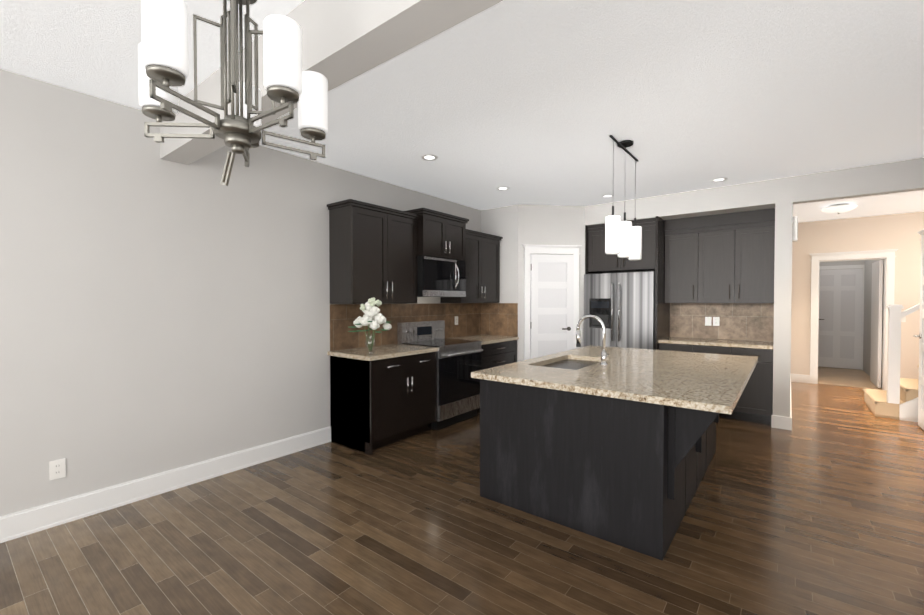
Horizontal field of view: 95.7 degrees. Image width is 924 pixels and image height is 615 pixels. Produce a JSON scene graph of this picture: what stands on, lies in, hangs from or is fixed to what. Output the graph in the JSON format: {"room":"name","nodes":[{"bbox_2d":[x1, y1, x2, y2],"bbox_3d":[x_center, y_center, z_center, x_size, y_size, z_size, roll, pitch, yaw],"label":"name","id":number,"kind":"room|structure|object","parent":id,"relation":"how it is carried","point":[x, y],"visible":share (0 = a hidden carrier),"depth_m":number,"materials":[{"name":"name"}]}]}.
{"room":"kitchen","nodes":[
{"label":"kitchen","id":0,"kind":"room"},
{"bbox_2d":[0,68,480,515],"bbox_3d":[-2.246,-0.018,3.018,0.120,2.720,8.300,1,1,38],"label":"wall","id":1,"kind":"structure","parent":0,"point":[158,314],"depth_m":2.94,"materials":[{"name":"paint"}]},
{"bbox_2d":[49,458,65,479],"bbox_3d":[-2.509,1.004,2.594,0.008,0.116,0.072,1,1,38],"label":"outlet","id":2,"kind":"object","parent":1,"relation":"attached to","point":[57,469],"visible":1,"depth_m":2.59,"materials":[{"name":"white plastic"}]},
{"bbox_2d":[0,426,330,542],"bbox_3d":[-3.023,1.286,1.932,0.020,0.147,5.597,1,1,38],"label":"baseboard","id":3,"kind":"structure","parent":1,"relation":"attached to","point":[15,525],"depth_m":2.93,"materials":[{"name":"white paint"}]},
{"bbox_2d":[328,199,418,303],"bbox_3d":[-0.897,-0.514,4.360,0.339,0.945,0.889,1,1,38],"label":"upper cabinet","id":4,"kind":"object","parent":1,"relation":"attached to","point":[384,255],"depth_m":4.11,"materials":[{"name":"black wood"}]},
{"bbox_2d":[330,303,480,350],"bbox_3d":[-0.507,0.183,5.141,0.010,0.462,2.580,1,1,38],"label":"backsplash","id":5,"kind":"structure","parent":1,"relation":"attached to","point":[343,317],"depth_m":4.80,"materials":[{"name":"tile"}]},
{"bbox_2d":[407,211,466,258],"bbox_3d":[-0.352,-0.819,4.984,0.422,0.485,0.766,1,1,38],"label":"upper cabinet","id":6,"kind":"object","parent":1,"relation":"attached to","point":[438,234],"depth_m":4.81,"materials":[{"name":"black wood"}]},
{"bbox_2d":[419,255,462,298],"bbox_3d":[-0.385,-0.347,4.906,0.456,0.444,0.575,1,1,38],"label":"microwave","id":7,"kind":"object","parent":1,"relation":"attached to","point":[441,276],"depth_m":4.80,"materials":[{"name":"silver metal"}]},
{"bbox_2d":[463,259,470,298],"bbox_3d":[-0.166,-0.352,5.186,0.456,0.444,0.222,1,1,38],"label":"upper cabinet","id":8,"kind":"object","parent":1,"relation":"attached to","point":[466,262],"depth_m":5.33,"materials":[{"name":"black wood"}]},
{"bbox_2d":[440,231,500,302],"bbox_3d":[0.127,-0.515,5.670,0.339,0.905,0.888,1,1,38],"label":"upper cabinet","id":9,"kind":"object","parent":1,"relation":"attached to","point":[483,251],"depth_m":5.60,"materials":[{"name":"black wood"}]},
{"bbox_2d":[0,382,923,614],"bbox_3d":[1.725,1.401,2.438,7.120,0.100,12.480,1,1,38],"label":"floor","id":10,"kind":"structure","parent":0,"point":[818,509],"depth_m":2.40,"materials":[{"name":"brown wood"}]},
{"bbox_2d":[327,350,437,454],"bbox_3d":[-0.784,0.893,4.300,0.619,0.854,0.895,1,1,38],"label":"base cabinet","id":11,"kind":"object","parent":10,"relation":"on","point":[383,395],"depth_m":4.00,"materials":[{"name":"black wood"}]},
{"bbox_2d":[327,344,437,361],"bbox_3d":[-0.787,0.447,4.276,0.635,0.038,0.925,1,1,38],"label":"countertop","id":12,"kind":"structure","parent":11,"relation":"on","point":[395,350],"depth_m":4.09,"materials":[{"name":"beige stone"}]},
{"bbox_2d":[348,297,391,353],"bbox_3d":[-0.845,0.168,3.899,0.398,0.530,0.373,1,1,38],"label":"vase","id":13,"kind":"object","parent":12,"relation":"on","point":[373,318],"visible":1,"depth_m":3.85,"materials":[{"name":"white plant"}]},
{"bbox_2d":[398,320,482,429],"bbox_3d":[-0.233,0.743,4.922,0.719,1.135,0.758,1,1,38],"label":"range","id":14,"kind":"object","parent":10,"relation":"on","point":[458,386],"visible":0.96,"depth_m":4.77,"materials":[{"name":"silver metal"}]},
{"bbox_2d":[477,342,516,412],"bbox_3d":[0.246,0.871,5.617,0.619,0.854,0.916,1,1,38],"label":"base cabinet","id":15,"kind":"object","parent":10,"relation":"on","point":[499,353],"depth_m":5.39,"materials":[{"name":"black wood"}]},
{"bbox_2d":[447,334,518,345],"bbox_3d":[0.252,0.425,5.605,0.635,0.038,0.916,1,1,38],"label":"countertop","id":16,"kind":"structure","parent":15,"relation":"on","point":[486,340],"depth_m":5.50,"materials":[{"name":"beige stone"}]},
{"bbox_2d":[480,371,752,560],"bbox_3d":[1.325,0.909,3.352,1.526,0.855,2.080,1,1,38],"label":"kitchen island","id":17,"kind":"object","parent":10,"relation":"on","point":[616,445],"depth_m":2.50,"materials":[{"name":"black wood"}]},
{"bbox_2d":[471,363,742,414],"bbox_3d":[0.831,0.474,2.652,1.530,0.038,0.540,1,1,38],"label":"island countertop","id":18,"kind":"structure","parent":17,"relation":"on","point":[715,397],"depth_m":2.45,"materials":[{"name":"beige stone"}]},
{"bbox_2d":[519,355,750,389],"bbox_3d":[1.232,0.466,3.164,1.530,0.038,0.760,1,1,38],"label":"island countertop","id":19,"kind":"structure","parent":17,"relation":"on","point":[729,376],"depth_m":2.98,"materials":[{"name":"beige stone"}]},
{"bbox_2d":[535,359,598,370],"bbox_3d":[0.897,0.577,3.428,0.420,0.217,0.780,1,1,38],"label":"sink","id":20,"kind":"object","parent":19,"relation":"in","point":[574,364],"depth_m":3.57,"materials":[{"name":"grey metal"}]},
{"bbox_2d":[575,315,610,366],"bbox_3d":[1.034,0.251,3.301,0.254,0.387,0.117,1,1,38],"label":"faucet","id":21,"kind":"object","parent":19,"relation":"on","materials":[{"name":"silver metal"}]},
{"bbox_2d":[584,272,654,349],"bbox_3d":[2.243,0.419,5.776,0.905,1.755,0.794,1,1,38],"label":"fridge","id":22,"kind":"object","parent":10,"relation":"on","point":[621,306],"visible":0.6,"depth_m":5.46,"materials":[{"name":"silver metal"}]},
{"bbox_2d":[657,340,700,352],"bbox_3d":[2.869,0.874,5.428,0.449,0.855,0.622,1,1,38],"label":"base cabinet","id":23,"kind":"object","parent":10,"relation":"on","point":[661,345],"depth_m":5.17,"materials":[{"name":"black wood"}]},
{"bbox_2d":[701,344,772,424],"bbox_3d":[3.282,0.880,5.106,0.839,0.855,0.622,1,1,38],"label":"base cabinet","id":24,"kind":"object","parent":10,"relation":"on","point":[754,403],"depth_m":4.71,"materials":[{"name":"black wood"}]},
{"bbox_2d":[665,336,772,347],"bbox_3d":[3.149,0.432,5.195,1.168,0.038,0.633,1,1,38],"label":"countertop","id":25,"kind":"structure","parent":24,"relation":"on","point":[668,340],"depth_m":5.10,"materials":[{"name":"beige stone"}]},
{"bbox_2d":[863,303,919,421],"bbox_3d":[6.141,0.021,4.641,2.333,2.588,0.975,1,1,38],"label":"stairs","id":26,"kind":"structure","parent":10,"relation":"on","point":[897,398],"depth_m":4.90,"materials":[{"name":"white wood"}]},
{"bbox_2d":[0,0,923,222],"bbox_3d":[2.476,-1.444,3.353,7.120,0.120,14.920,1,1,38],"label":"ceiling","id":27,"kind":"structure","parent":0,"point":[537,102],"depth_m":2.64,"materials":[{"name":"white paint"}]},
{"bbox_2d":[138,0,327,185],"bbox_3d":[-0.748,-0.885,1.417,0.586,0.931,0.596,1,1,38],"label":"dining chandelier","id":28,"kind":"object","parent":27,"relation":"hanging from","point":[163,60],"visible":1,"depth_m":1.36,"materials":[{"name":"silver metal"}]},
{"bbox_2d":[160,0,503,164],"bbox_3d":[-0.243,-1.200,1.607,4.750,0.310,0.175,1,1,38],"label":"beam","id":29,"kind":"structure","parent":27,"relation":"attached to","point":[344,41],"depth_m":1.75,"materials":[{"name":"paint"}]},
{"bbox_2d":[421,154,437,160],"bbox_3d":[-0.302,-1.389,3.875,0.164,0.005,0.164,1,1,38],"label":"recessed light","id":30,"kind":"object","parent":27,"relation":"in","point":[429,157],"visible":1,"depth_m":3.87,"materials":[{"name":"white paint"}]},
{"bbox_2d":[496,187,509,189],"bbox_3d":[0.486,-1.407,4.948,0.164,0.005,0.164,1,1,38],"label":"recessed light","id":31,"kind":"object","parent":27,"relation":"in","point":[503,188],"visible":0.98,"depth_m":4.94,"materials":[{"name":"white paint"}]},
{"bbox_2d":[601,194,613,197],"bbox_3d":[1.845,-1.413,5.306,0.164,0.005,0.164,1,1,38],"label":"recessed light","id":32,"kind":"object","parent":27,"relation":"in","point":[606,196],"visible":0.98,"depth_m":5.31,"materials":[{"name":"white paint"}]},
{"bbox_2d":[605,206,641,259],"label":"pendant light","id":33,"kind":"object","parent":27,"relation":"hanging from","point":[623,239],"depth_m":3.48,"materials":[{"name":"white glass"}]},
{"bbox_2d":[609,135,638,188],"label":"canopy","id":34,"kind":"object","parent":27,"relation":"hanging from","point":[624,144],"depth_m":3.48,"materials":[{"name":"black metal"}]},
{"bbox_2d":[585,179,774,224],"bbox_3d":[2.767,-1.284,5.464,2.140,0.270,0.640,1,1,38],"label":"bulkhead","id":35,"kind":"object","parent":27,"relation":"attached to","point":[751,196],"visible":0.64,"depth_m":5.06,"materials":[{"name":"paint"}]},
{"bbox_2d":[710,178,727,181],"bbox_3d":[2.823,-1.401,4.593,0.164,0.005,0.164,1,1,38],"label":"recessed light","id":36,"kind":"object","parent":27,"relation":"in","point":[718,179],"visible":0.96,"depth_m":4.58,"materials":[{"name":"white paint"}]},
{"bbox_2d":[821,203,856,213],"bbox_3d":[5.238,-1.362,5.815,0.380,0.124,0.380,1,1,38],"label":"light","id":37,"kind":"object","parent":27,"relation":"attached to","point":[839,208],"visible":1,"depth_m":5.73,"materials":[{"name":"white glass"}]},
{"bbox_2d":[481,204,585,361],"bbox_3d":[1.239,-0.073,6.323,1.300,2.720,1.440,1,1,38],"label":"wall","id":38,"kind":"structure","parent":0,"point":[516,227],"depth_m":5.83,"materials":[{"name":"paint"}]},
{"bbox_2d":[481,303,517,336],"bbox_3d":[0.529,0.169,5.962,0.610,0.462,0.010,1,1,38],"label":"backsplash","id":39,"kind":"structure","parent":38,"relation":"attached to","point":[499,319],"depth_m":5.95,"materials":[{"name":"tile"}]},
{"bbox_2d":[522,244,581,359],"bbox_3d":[1.253,0.216,5.811,0.625,2.160,0.625,1,1,38],"label":"door","id":40,"kind":"structure","parent":38,"relation":"attached to","point":[551,296],"depth_m":5.80,"materials":[{"name":"white wood"}]},
{"bbox_2d":[773,176,792,416],"bbox_3d":[4.531,-0.066,5.882,0.150,2.720,3.440,1,1,38],"label":"wall","id":41,"kind":"structure","parent":0,"point":[782,290],"depth_m":4.53,"materials":[{"name":"paint"}]},
{"bbox_2d":[784,374,791,429],"bbox_3d":[4.584,1.228,5.852,0.036,0.135,3.456,1,1,38],"label":"baseboard","id":42,"kind":"structure","parent":41,"relation":"attached to","point":[787,420],"depth_m":4.51,"materials":[{"name":"white paint"}]},
{"bbox_2d":[792,216,797,241],"bbox_3d":[3.634,-0.854,4.559,0.046,0.260,0.130,1,1,38],"label":"door chime","id":43,"kind":"object","parent":41,"relation":"attached to","point":[795,230],"visible":1,"depth_m":4.51,"materials":[{"name":"white plastic"}]},
{"bbox_2d":[818,260,863,369],"bbox_3d":[7.761,-0.111,8.649,0.750,2.720,0.100,1,1,38],"label":"wall","id":44,"kind":"structure","parent":0,"point":[861,262],"depth_m":8.56,"materials":[{"name":"paint"}]},
{"bbox_2d":[818,265,864,369],"bbox_3d":[7.695,0.195,8.578,0.908,2.110,0.093,1,1,38],"label":"door","id":45,"kind":"structure","parent":44,"relation":"attached to","point":[841,319],"depth_m":8.55,"materials":[{"name":"white wood"}]},
{"bbox_2d":[818,367,881,388],"bbox_3d":[7.037,1.314,7.754,1.100,0.100,2.440,1,1,38],"label":"floor","id":46,"kind":"structure","parent":0,"point":[845,377],"depth_m":7.57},
{"bbox_2d":[791,211,923,378],"bbox_3d":[7.030,-0.071,6.188,3.410,2.720,0.120,1,1,38],"label":"wall","id":47,"kind":"structure","parent":0,"point":[899,231],"depth_m":6.61,"materials":[{"name":"paint"}]},
{"bbox_2d":[809,249,897,389],"bbox_3d":[6.273,0.192,6.759,1.036,2.175,0.178,1,1,38],"label":"trim","id":48,"kind":"structure","parent":47,"relation":"attached to","point":[886,293],"depth_m":6.73,"materials":[{"name":"white paint"}]},
{"bbox_2d":[793,157,923,204],"bbox_3d":[4.031,-1.257,4.159,1.160,0.280,0.140,1,1,38],"label":"header beam","id":49,"kind":"structure","parent":0,"point":[901,176],"depth_m":4.14,"materials":[{"name":"paint"}]},
{"bbox_2d":[863,259,883,387],"bbox_3d":[7.417,-0.092,7.471,0.120,2.720,2.380,1,1,38],"label":"wall","id":50,"kind":"structure","parent":0,"point":[867,314],"depth_m":7.91,"materials":[{"name":"paint"}]},
{"bbox_3d":[3.001,-0.064,5.784,2.140,2.720,0.120,1,1,38],"label":"wall","id":51,"kind":"structure","parent":0,"visible":0},
{"bbox_2d":[588,220,667,273],"bbox_3d":[2.318,-0.805,5.853,0.908,0.600,0.587,1,1,38],"label":"upper cabinet","id":52,"kind":"object","parent":51,"relation":"attached to","point":[601,262],"depth_m":5.68,"materials":[{"name":"black wood"}]},
{"bbox_2d":[664,228,703,302],"bbox_3d":[2.956,-0.535,5.517,0.449,0.950,0.339,1,1,38],"label":"upper cabinet","id":53,"kind":"object","parent":51,"relation":"attached to","point":[684,247],"depth_m":5.38,"materials":[{"name":"black wood"}]},
{"bbox_2d":[705,317,711,325],"bbox_3d":[3.242,0.181,5.504,0.072,0.116,0.008,1,1,38],"label":"electrical outlet","id":54,"kind":"object","parent":51,"relation":"attached to","point":[707,319],"depth_m":5.50,"materials":[{"name":"white plastic"}]},
{"bbox_2d":[713,317,719,325],"bbox_3d":[3.313,0.182,5.448,0.072,0.116,0.008,1,1,38],"label":"electrical outlet","id":55,"kind":"object","parent":51,"relation":"attached to","point":[716,320],"depth_m":5.45,"materials":[{"name":"white plastic"}]},
{"bbox_2d":[670,303,773,341],"bbox_3d":[3.342,0.175,5.438,1.168,0.467,0.010,1,1,38],"label":"backsplash","id":56,"kind":"structure","parent":51,"relation":"attached to","point":[747,321],"depth_m":5.39,"materials":[{"name":"tile"}]},
{"bbox_2d":[704,220,774,302],"bbox_3d":[3.369,-0.529,5.194,0.839,0.950,0.339,1,1,38],"label":"upper cabinet","id":57,"kind":"object","parent":51,"relation":"attached to","point":[724,258],"depth_m":5.01,"materials":[{"name":"black wood"}]},
{"bbox_3d":[2.130,0.020,0.709,0.120,2.720,10.050,1,1,38],"label":"wall","id":58,"kind":"structure","parent":0,"visible":0},
{"bbox_2d":[913,229,923,429],"bbox_3d":[4.824,0.240,4.338,0.093,2.160,0.994,1,1,38],"label":"door frame","id":59,"kind":"structure","parent":58,"relation":"attached to","point":[921,382],"depth_m":4.55,"materials":[{"name":"white wood"}]}
]}

